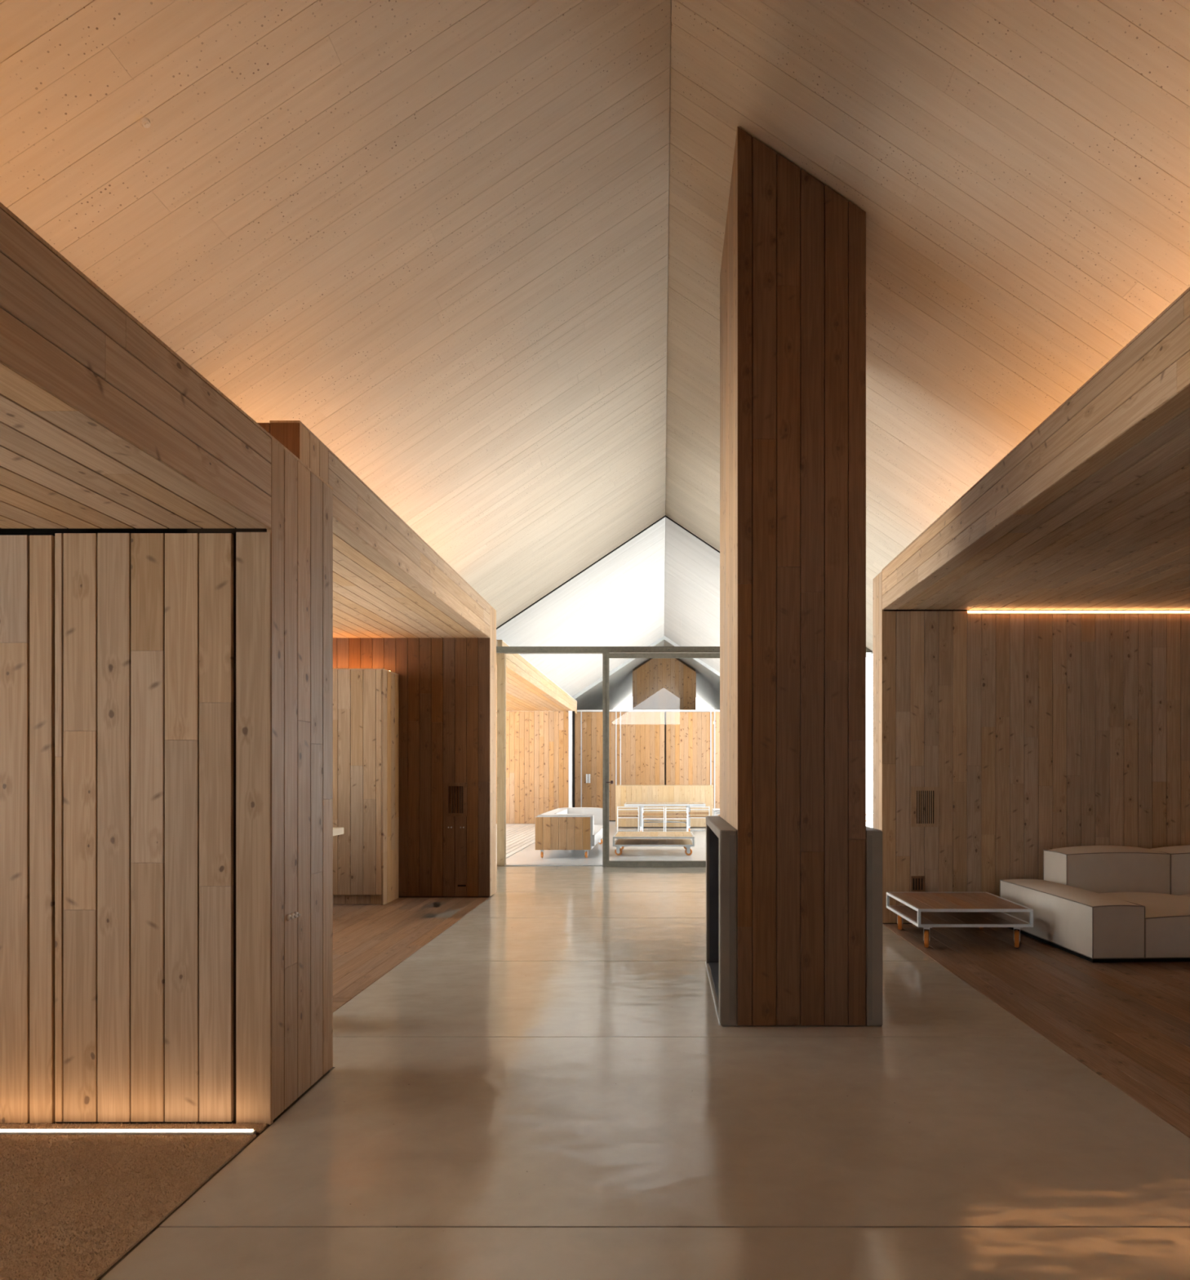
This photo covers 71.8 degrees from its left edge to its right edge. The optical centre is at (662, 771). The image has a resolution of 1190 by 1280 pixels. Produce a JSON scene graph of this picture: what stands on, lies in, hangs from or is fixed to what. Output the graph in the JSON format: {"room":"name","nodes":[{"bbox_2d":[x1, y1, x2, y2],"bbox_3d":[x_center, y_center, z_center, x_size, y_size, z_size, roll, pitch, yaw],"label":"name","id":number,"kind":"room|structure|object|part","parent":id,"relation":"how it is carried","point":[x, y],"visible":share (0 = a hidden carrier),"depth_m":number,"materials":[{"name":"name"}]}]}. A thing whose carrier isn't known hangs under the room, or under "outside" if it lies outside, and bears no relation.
{"room":"house living area","nodes":[
{"label":"house living area","id":0,"kind":"room"},
{"bbox_2d":[0,362,267,528],"bbox_3d":[-3.283,-1.067,1.535,3.234,0.080,4.270,0,0,0],"label":"ceiling","id":1,"kind":"structure","parent":0,"point":[60,468],"depth_m":2.89,"materials":[{"name":"brown wood"}]},
{"bbox_2d":[0,201,333,528],"bbox_3d":[-1.745,-1.228,1.760,0.170,0.398,4.720,0,0,0],"label":"beam entry","id":2,"kind":"structure","parent":0,"point":[60,331],"depth_m":2.49,"materials":[{"name":"brown wood"}]},
{"bbox_2d":[186,438,333,1124],"bbox_3d":[-1.845,0.092,3.795,0.370,3.015,0.650,0,0,0],"label":"wall","id":3,"kind":"structure","parent":0,"point":[283,573],"depth_m":3.56,"materials":[{"name":"brown wood"}]},
{"bbox_2d":[0,528,186,1124],"bbox_3d":[-3.465,0.277,3.570,2.870,2.647,0.200,0,0,0],"label":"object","id":4,"kind":"structure","parent":3,"relation":"in","point":[27,556],"depth_m":3.47,"materials":[{"name":"brown wood"}]},
{"bbox_2d":[54,533,233,1122],"bbox_3d":[-2.205,0.238,3.498,0.754,2.499,0.055,0,0,0],"label":"door","id":5,"kind":"structure","parent":4,"relation":"attached to","point":[144,622],"depth_m":3.47,"materials":[{"name":"brown wood"}]},
{"bbox_2d":[286,911,300,920],"bbox_3d":[-1.648,0.648,3.660,0.023,0.029,0.101,0,0,0],"label":"light switch","id":6,"kind":"object","parent":3,"relation":"attached to","point":[296,914],"visible":1,"depth_m":3.65,"materials":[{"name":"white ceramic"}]},
{"bbox_2d":[257,422,299,458],"bbox_3d":[-4.076,-0.185,4.710,4.048,3.570,0.180,0,0,0],"label":"wall","id":7,"kind":"structure","parent":0,"point":[287,433],"depth_m":4.62,"materials":[{"name":"brown wood"}]},
{"bbox_2d":[299,422,328,483],"bbox_3d":[-2.190,-0.235,4.831,0.280,3.470,0.418,0,0,0],"label":"wall","id":8,"kind":"structure","parent":0,"point":[313,453],"depth_m":4.81,"materials":[{"name":"brown wood"}]},
{"bbox_2d":[269,420,490,637],"bbox_3d":[-2.135,-1.784,7.170,0.170,0.396,5.100,0,0,0],"label":"beam","id":9,"kind":"structure","parent":0,"point":[356,506],"depth_m":6.31,"materials":[{"name":"brown wood"}]},
{"bbox_2d":[333,517,489,638],"bbox_3d":[-4.078,-1.625,7.340,4.044,0.080,5.440,0,0,0],"label":"ceiling","id":10,"kind":"structure","parent":0,"point":[373,597],"depth_m":7.69,"materials":[{"name":"brown wood"}]},
{"bbox_2d":[333,605,496,897],"bbox_3d":[-4.075,-0.190,9.899,4.050,3.579,0.358,0,0,0],"label":"wall","id":11,"kind":"structure","parent":0,"point":[447,686],"depth_m":9.72,"materials":[{"name":"brown wood"}]},
{"bbox_2d":[444,782,466,816],"bbox_3d":[-2.461,0.335,9.714,0.275,0.402,0.009,0,0,0],"label":"air vent","id":12,"kind":"object","parent":11,"relation":"in","point":[455,793],"visible":1,"depth_m":9.71,"materials":[{"name":"brown wood"}]},
{"bbox_2d":[457,884,467,887],"bbox_3d":[-2.380,1.359,9.716,0.124,0.032,0.007,0,0,0],"label":"cable slot","id":13,"kind":"object","parent":11,"relation":"attached to","point":[458,885],"visible":1,"depth_m":9.71,"materials":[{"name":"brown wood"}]},
{"bbox_2d":[496,823,535,863],"bbox_3d":[-4.595,1.568,18.150,3.810,0.144,10.300,0,0,0],"label":"deck","id":14,"kind":"object","parent":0,"point":[519,837],"visible":0.12,"depth_m":18.61,"materials":[{"name":"beige wood"}]},
{"bbox_2d":[496,711,568,823],"bbox_3d":[-4.540,-0.110,23.445,3.720,3.220,0.310,0,0,0],"label":"wall","id":15,"kind":"structure","parent":0,"point":[537,742],"depth_m":23.30,"materials":[{"name":"beige wood"}]},
{"bbox_2d":[496,663,572,711],"bbox_3d":[-4.484,-1.760,18.335,3.833,0.080,10.530,0,0,0],"label":"ceiling","id":16,"kind":"structure","parent":0,"point":[522,695],"depth_m":19.05,"materials":[{"name":"beige wood"}]},
{"bbox_2d":[496,640,577,713],"bbox_3d":[-2.810,-1.910,18.750,0.500,0.380,11.400,0,0,0],"label":"beam","id":17,"kind":"structure","parent":0,"point":[517,663],"depth_m":16.62,"materials":[{"name":"brown wood"}]},
{"bbox_2d":[0,0,1189,650],"bbox_3d":[0.045,-3.121,-0.650,6.600,2.513,27.300,0,0,0],"label":"ceiling","id":18,"kind":"structure","parent":0,"point":[428,237],"depth_m":4.47,"materials":[{"name":"wood"}]},
{"bbox_2d":[139,117,150,128],"bbox_3d":[-2.098,-2.628,3.315,0.037,0.029,0.037,0,0,44],"label":"ceiling sensor","id":19,"kind":"object","parent":18,"relation":"attached to","point":[144,122],"visible":1,"depth_m":3.31,"materials":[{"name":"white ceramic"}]},
{"bbox_2d":[0,806,1189,1279],"bbox_3d":[1.450,1.570,10.250,15.100,0.140,49.500,0,0,0],"label":"floor","id":20,"kind":"structure","parent":0,"point":[552,1086],"depth_m":3.55,"materials":[{"name":"concrete"}]},
{"bbox_2d":[0,1129,256,1134],"bbox_3d":[-3.243,1.491,3.378,3.115,0.018,0.024,0,0,0],"label":"light strip","id":21,"kind":"object","parent":20,"relation":"on","point":[5,1131],"visible":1,"depth_m":3.37,"materials":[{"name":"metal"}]},
{"bbox_2d":[0,1129,253,1132],"bbox_3d":[-3.248,1.484,3.378,3.105,0.004,0.016,0,0,0],"label":"diffuser","id":22,"kind":"object","parent":21,"relation":"attached to","point":[1,1131],"depth_m":3.37,"materials":[{"name":"white plastic"}]},
{"bbox_2d":[0,1122,267,1279],"bbox_3d":[-3.185,1.494,1.486,3.030,0.019,3.972,0,0,0],"label":"doormat","id":23,"kind":"object","parent":20,"relation":"on","point":[72,1206],"visible":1,"depth_m":2.93,"materials":[{"name":"brown carpet"}]},
{"bbox_2d":[333,827,343,835],"bbox_3d":[-4.315,1.042,8.250,1.970,0.915,0.600,0,0,0],"label":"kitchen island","id":24,"kind":"object","parent":20,"relation":"on","point":[336,831],"visible":0.06,"depth_m":8.40,"materials":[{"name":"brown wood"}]},
{"bbox_2d":[331,668,399,905],"bbox_3d":[-4.215,0.174,9.432,2.170,2.651,0.545,0,0,0],"label":"tall cabinet","id":25,"kind":"object","parent":20,"relation":"on","point":[366,798],"visible":0.41,"depth_m":9.16,"materials":[{"name":"brown wood"}]},
{"bbox_3d":[-4.215,-1.146,9.432,2.170,0.012,0.545,0,0,0],"label":"panel","id":26,"kind":"part","parent":25,"relation":"part of","materials":[{"name":"brown wood"}]},
{"bbox_2d":[535,807,602,857],"bbox_3d":[-1.685,1.121,15.550,1.030,0.757,2.900,0,0,0],"label":"sofa","id":27,"kind":"object","parent":20,"relation":"on","point":[567,828],"visible":0.94,"depth_m":14.10,"materials":[{"name":"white wood"}]},
{"bbox_2d":[541,808,568,814],"bbox_3d":[-2.053,0.921,15.550,0.245,0.357,2.380,0,0,0],"label":"cushion","id":28,"kind":"object","parent":27,"relation":"on","point":[558,811],"depth_m":15.66,"materials":[{"name":"white fabric"}]},
{"bbox_3d":[-1.715,1.070,15.560,0.970,0.570,2.879,0,0,0],"label":"frame","id":29,"kind":"part","parent":27,"relation":"part of","materials":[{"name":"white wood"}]},
{"bbox_2d":[537,813,594,835],"bbox_3d":[-1.688,0.921,14.255,0.975,0.357,0.230,0,0,0],"label":"panel","id":30,"kind":"object","parent":27,"relation":"on","point":[551,824],"depth_m":14.10,"materials":[{"name":"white wood"}]},
{"bbox_2d":[565,807,602,825],"bbox_3d":[-1.688,0.921,16.845,0.975,0.357,0.230,0,0,0],"label":"cushion","id":31,"kind":"object","parent":27,"relation":"on","point":[597,812],"depth_m":16.74,"materials":[{"name":"white fabric"}]},
{"bbox_2d":[591,824,602,846],"bbox_3d":[-1.673,1.185,15.550,1.005,0.219,2.820,0,0,0],"label":"seat cushion","id":32,"kind":"object","parent":27,"relation":"on","point":[597,834],"depth_m":14.97,"materials":[{"name":"white fabric"}]},
{"bbox_2d":[568,711,574,807],"bbox_3d":[-2.583,-0.109,23.250,0.165,3.218,0.140,0,0,0],"label":"post","id":33,"kind":"object","parent":20,"relation":"on","point":[571,713],"visible":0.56,"depth_m":23.18,"materials":[{"name":"white metal"}]},
{"bbox_3d":[-2.618,-0.109,23.250,0.095,3.218,0.140,0,0,0],"label":"post","id":34,"kind":"part","parent":33,"relation":"part of","materials":[{"name":"white metal"}]},
{"bbox_2d":[617,805,639,831],"bbox_3d":[-0.860,1.185,20.350,0.541,0.630,0.524,0,0,-3],"label":"chair","id":35,"kind":"object","parent":20,"relation":"on","point":[618,813],"visible":0.96,"depth_m":20.10,"materials":[{"name":"white metal"}]},
{"bbox_3d":[-0.860,1.127,20.350,0.500,0.023,0.480,0,0,-3],"label":"seat","id":36,"kind":"part","parent":35,"relation":"part of","materials":[{"name":"brown wood"}]},
{"bbox_3d":[-0.848,1.030,20.100,0.496,0.060,0.016,0,0,-3],"label":"backrest","id":37,"kind":"part","parent":35,"relation":"part of","materials":[{"name":"beige wood"}]},
{"bbox_2d":[642,806,664,831],"bbox_3d":[-0.225,1.185,19.850,0.541,0.630,0.524,0,0,0],"label":"chair","id":38,"kind":"object","parent":20,"relation":"on","point":[643,814],"visible":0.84,"depth_m":19.59,"materials":[{"name":"white metal"}]},
{"bbox_3d":[-0.225,1.127,19.850,0.500,0.023,0.480,0,0,0],"label":"seat","id":39,"kind":"part","parent":38,"relation":"part of","materials":[{"name":"beige wood"}]},
{"bbox_3d":[-0.225,1.030,19.600,0.496,0.060,0.016,0,0,0],"label":"backrest","id":40,"kind":"part","parent":38,"relation":"part of","materials":[{"name":"beige wood"}]},
{"bbox_2d":[613,831,694,855],"bbox_3d":[-0.160,1.331,15.150,1.450,0.338,1.300,0,0,0],"label":"table","id":41,"kind":"object","parent":20,"relation":"on","point":[620,844],"visible":1,"depth_m":14.85,"materials":[{"name":"wood"}]},
{"bbox_3d":[-0.160,1.247,15.150,1.450,0.170,1.300,0,0,0],"label":"frame","id":42,"kind":"part","parent":41,"relation":"part of","materials":[{"name":"wood"}]},
{"bbox_2d":[602,652,719,866],"bbox_3d":[0.407,-0.182,12.743,2.685,3.355,0.142,0,0,0],"label":"door","id":43,"kind":"structure","parent":20,"relation":"on","point":[606,862],"depth_m":12.75,"materials":[{"name":"metal"}]},
{"bbox_3d":[0.412,1.448,12.780,2.495,0.095,0.060,0,0,0],"label":"rail","id":44,"kind":"part","parent":43,"relation":"part of","materials":[{"name":"metal"}]},
{"bbox_3d":[0.412,-1.808,12.780,2.495,0.075,0.060,0,0,0],"label":"rail","id":45,"kind":"part","parent":43,"relation":"part of","materials":[{"name":"metal"}]},
{"bbox_2d":[615,785,713,826],"bbox_3d":[0.050,0.922,22.030,2.600,1.095,0.780,0,0,0],"label":"kitchen island","id":46,"kind":"object","parent":20,"relation":"on","point":[624,793],"depth_m":21.65,"materials":[{"name":"brown wood"}]},
{"bbox_3d":[0.050,0.385,22.030,2.600,0.020,0.780,0,0,0],"label":"panel","id":47,"kind":"part","parent":46,"relation":"part of","materials":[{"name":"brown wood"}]},
{"bbox_2d":[624,802,705,831],"bbox_3d":[0.055,1.153,20.580,2.000,0.695,0.960,0,0,0],"label":"table","id":48,"kind":"object","parent":20,"relation":"on","point":[641,805],"visible":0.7,"depth_m":20.22,"materials":[{"name":"white wood"}]},
{"bbox_3d":[-0.520,1.115,20.580,0.090,0.510,0.720,0,0,0],"label":"leg","id":49,"kind":"part","parent":48,"relation":"part of","materials":[{"name":"metal"}]},
{"bbox_3d":[0.055,0.833,20.580,2.000,0.055,0.960,0,0,0],"label":"frame","id":50,"kind":"part","parent":48,"relation":"part of","materials":[{"name":"metal"}]},
{"bbox_3d":[0.640,1.115,20.580,0.090,0.510,0.720,0,0,0],"label":"leg","id":51,"kind":"part","parent":48,"relation":"part of","materials":[{"name":"metal"}]},
{"bbox_2d":[665,806,688,831],"bbox_3d":[0.335,1.185,19.850,0.541,0.630,0.524,0,0,0],"label":"chair","id":52,"kind":"object","parent":20,"relation":"on","point":[686,810],"visible":0.81,"depth_m":19.59,"materials":[{"name":"white metal"}]},
{"bbox_3d":[0.335,1.127,19.850,0.500,0.023,0.480,0,0,0],"label":"seat","id":53,"kind":"part","parent":52,"relation":"part of","materials":[{"name":"beige wood"}]},
{"bbox_3d":[0.335,1.030,19.600,0.496,0.060,0.016,0,0,0],"label":"backrest","id":54,"kind":"part","parent":52,"relation":"part of","materials":[{"name":"beige wood"}]},
{"bbox_2d":[496,515,872,866],"bbox_3d":[0.372,-1.281,12.957,6.855,5.562,0.207,0,0,0],"label":"window","id":55,"kind":"structure","parent":20,"relation":"on","point":[501,651],"depth_m":12.92,"materials":[{"name":"metal"}]},
{"bbox_3d":[0.600,1.494,13.000,6.200,0.012,0.100,0,0,0],"label":"sill","id":56,"kind":"part","parent":55,"relation":"part of","materials":[{"name":"white metal"}]},
{"bbox_2d":[688,806,710,831],"bbox_3d":[0.900,1.185,20.350,0.541,0.630,0.524,0,0,3],"label":"chair","id":57,"kind":"object","parent":20,"relation":"on","point":[708,809],"visible":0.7,"depth_m":20.10,"materials":[{"name":"white metal"}]},
{"bbox_3d":[0.900,1.127,20.350,0.500,0.023,0.480,0,0,3],"label":"seat","id":58,"kind":"part","parent":57,"relation":"part of","materials":[{"name":"beige wood"}]},
{"bbox_3d":[0.887,1.030,20.100,0.496,0.060,0.016,0,0,3],"label":"backrest","id":59,"kind":"part","parent":57,"relation":"part of","materials":[{"name":"beige wood"}]},
{"bbox_2d":[712,808,719,816],"bbox_3d":[1.548,1.203,19.800,0.677,0.590,0.424,0,0,0],"label":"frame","id":60,"kind":"object","parent":20,"relation":"on","point":[713,809],"visible":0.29,"depth_m":19.61,"materials":[{"name":"white metal"}]},
{"bbox_2d":[705,126,882,1026],"bbox_3d":[0.815,-1.143,5.594,0.962,5.286,1.592,0,0,0],"label":"fireplace column","id":61,"kind":"structure","parent":20,"relation":"on","point":[794,864],"depth_m":4.80,"materials":[{"name":"brown wood"}]},
{"bbox_3d":[0.338,1.494,5.610,0.008,0.012,1.560,0,0,0],"label":"edge trim","id":62,"kind":"part","parent":61,"relation":"part of","materials":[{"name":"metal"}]},
{"bbox_3d":[0.409,0.919,4.809,0.051,1.102,0.018,0,0,0],"label":"stain panel","id":63,"kind":"part","parent":61,"relation":"part of","materials":[{"name":"concrete"}]},
{"bbox_3d":[1.218,0.919,4.809,0.042,1.102,0.018,0,0,0],"label":"stain panel","id":64,"kind":"part","parent":61,"relation":"part of","materials":[{"name":"concrete"}]},
{"bbox_2d":[866,813,872,822],"bbox_3d":[4.200,1.163,15.829,0.917,0.674,0.515,0,0,0],"label":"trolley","id":65,"kind":"object","parent":20,"relation":"on","point":[867,815],"visible":0.02,"depth_m":15.60,"materials":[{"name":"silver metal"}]},
{"bbox_2d":[886,892,1033,947],"bbox_3d":[2.631,1.329,7.360,0.968,0.342,0.980,0,0,0],"label":"table","id":66,"kind":"object","parent":20,"relation":"on","point":[926,910],"visible":1,"depth_m":7.15,"materials":[{"name":"wood"}]},
{"bbox_3d":[2.631,1.234,7.360,0.968,0.152,0.980,0,0,0],"label":"frame","id":67,"kind":"part","parent":66,"relation":"part of","materials":[{"name":"metal"}]},
{"bbox_2d":[1000,844,1189,962],"bbox_3d":[4.502,1.102,7.196,2.429,0.797,1.613,0,0,-3],"label":"sofa","id":68,"kind":"object","parent":20,"relation":"on","point":[1093,904],"visible":0.94,"depth_m":6.98,"materials":[{"name":"beige fabric"}]},
{"bbox_3d":[3.517,1.234,7.154,0.451,0.441,1.606,0,0,-3],"label":"armrest","id":69,"kind":"part","parent":68,"relation":"part of","materials":[{"name":"beige fabric"}]},
{"bbox_3d":[4.193,1.079,7.742,1.004,0.752,0.475,0,0,-3],"label":"backrest","id":70,"kind":"part","parent":68,"relation":"part of","materials":[{"name":"beige fabric"}]},
{"bbox_3d":[4.238,1.261,6.966,1.008,0.388,1.170,0,0,-3],"label":"seat","id":71,"kind":"part","parent":68,"relation":"part of","materials":[{"name":"beige fabric"}]},
{"bbox_3d":[5.180,1.079,7.787,1.009,0.752,0.475,0,0,-3],"label":"backrest","id":72,"kind":"part","parent":68,"relation":"part of","materials":[{"name":"beige fabric"}]},
{"bbox_2d":[574,710,719,821],"bbox_3d":[1.563,-0.170,24.545,8.873,3.340,0.150,0,0,0],"label":"wall","id":73,"kind":"structure","parent":0,"point":[647,747],"depth_m":24.53,"materials":[{"name":"brown wood"}]},
{"bbox_2d":[574,640,719,710],"bbox_3d":[0.045,-3.127,29.755,6.600,2.501,10.490,0,0,0],"label":"ceiling","id":74,"kind":"structure","parent":0,"point":[621,681],"depth_m":28.21,"materials":[{"name":"white paint"}]},
{"bbox_2d":[632,657,696,710],"bbox_3d":[0.055,-1.274,27.700,2.097,5.548,1.400,0,0,0],"label":"chimney tower","id":75,"kind":"object","parent":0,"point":[658,683],"visible":0.24,"depth_m":27.00,"materials":[{"name":"brown wood"}]},
{"bbox_2d":[496,516,871,698],"bbox_3d":[0.045,-3.121,18.762,6.601,2.514,11.515,0,0,0],"label":"ceiling","id":76,"kind":"structure","parent":0,"point":[619,600],"depth_m":16.35,"materials":[{"name":"white paint"}]},
{"bbox_2d":[872,571,1189,924],"bbox_3d":[4.428,-0.185,8.212,4.545,3.570,0.344,0,0,0],"label":"wall","id":77,"kind":"structure","parent":0,"point":[1035,733],"depth_m":8.04,"materials":[{"name":"brown wood"}]},
{"bbox_2d":[911,875,924,891],"bbox_3d":[2.507,1.103,8.034,0.131,0.149,0.009,0,0,0],"label":"air vent","id":78,"kind":"object","parent":77,"relation":"in","point":[917,882],"visible":1,"depth_m":8.03,"materials":[{"name":"brown wood"}]},
{"bbox_2d":[911,786,938,826],"bbox_3d":[2.577,0.348,8.034,0.271,0.392,0.009,0,0,0],"label":"air vent","id":79,"kind":"object","parent":77,"relation":"in","point":[924,800],"visible":1,"depth_m":8.03,"materials":[{"name":"brown wood"}]},
{"bbox_2d":[967,610,1189,613],"bbox_3d":[4.770,-1.566,8.044,3.550,0.034,0.031,0,0,0],"label":"light strip","id":80,"kind":"object","parent":77,"relation":"attached to","point":[968,611],"visible":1,"depth_m":8.04,"materials":[{"name":"white metal"}]},
{"bbox_2d":[968,611,1189,612],"bbox_3d":[4.769,-1.567,8.032,3.541,0.011,0.006,0,0,0],"label":"diffuser","id":81,"kind":"object","parent":80,"relation":"attached to","point":[968,611],"depth_m":8.03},
{"bbox_2d":[881,286,1189,609],"bbox_3d":[2.240,-1.784,3.020,0.170,0.396,10.040,0,0,0],"label":"beam","id":82,"kind":"structure","parent":0,"point":[1153,366],"depth_m":4.37,"materials":[{"name":"brown wood"}]},
{"bbox_2d":[883,384,1189,609],"bbox_3d":[4.431,-1.625,3.200,4.538,0.080,10.400,0,0,0],"label":"ceiling","id":83,"kind":"structure","parent":0,"point":[1113,532],"depth_m":5.65,"materials":[{"name":"brown wood"}]},
{"label":"outside","id":84,"kind":"structure","parent":0,"visible":0},
{"bbox_2d":[866,779,872,806],"bbox_3d":[0.000,1.725,20.000,240.000,0.150,280.000,0,0,0],"label":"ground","id":85,"kind":"structure","parent":84,"point":[868,782],"depth_m":62.26,"materials":[{"name":"white"}]}
]}

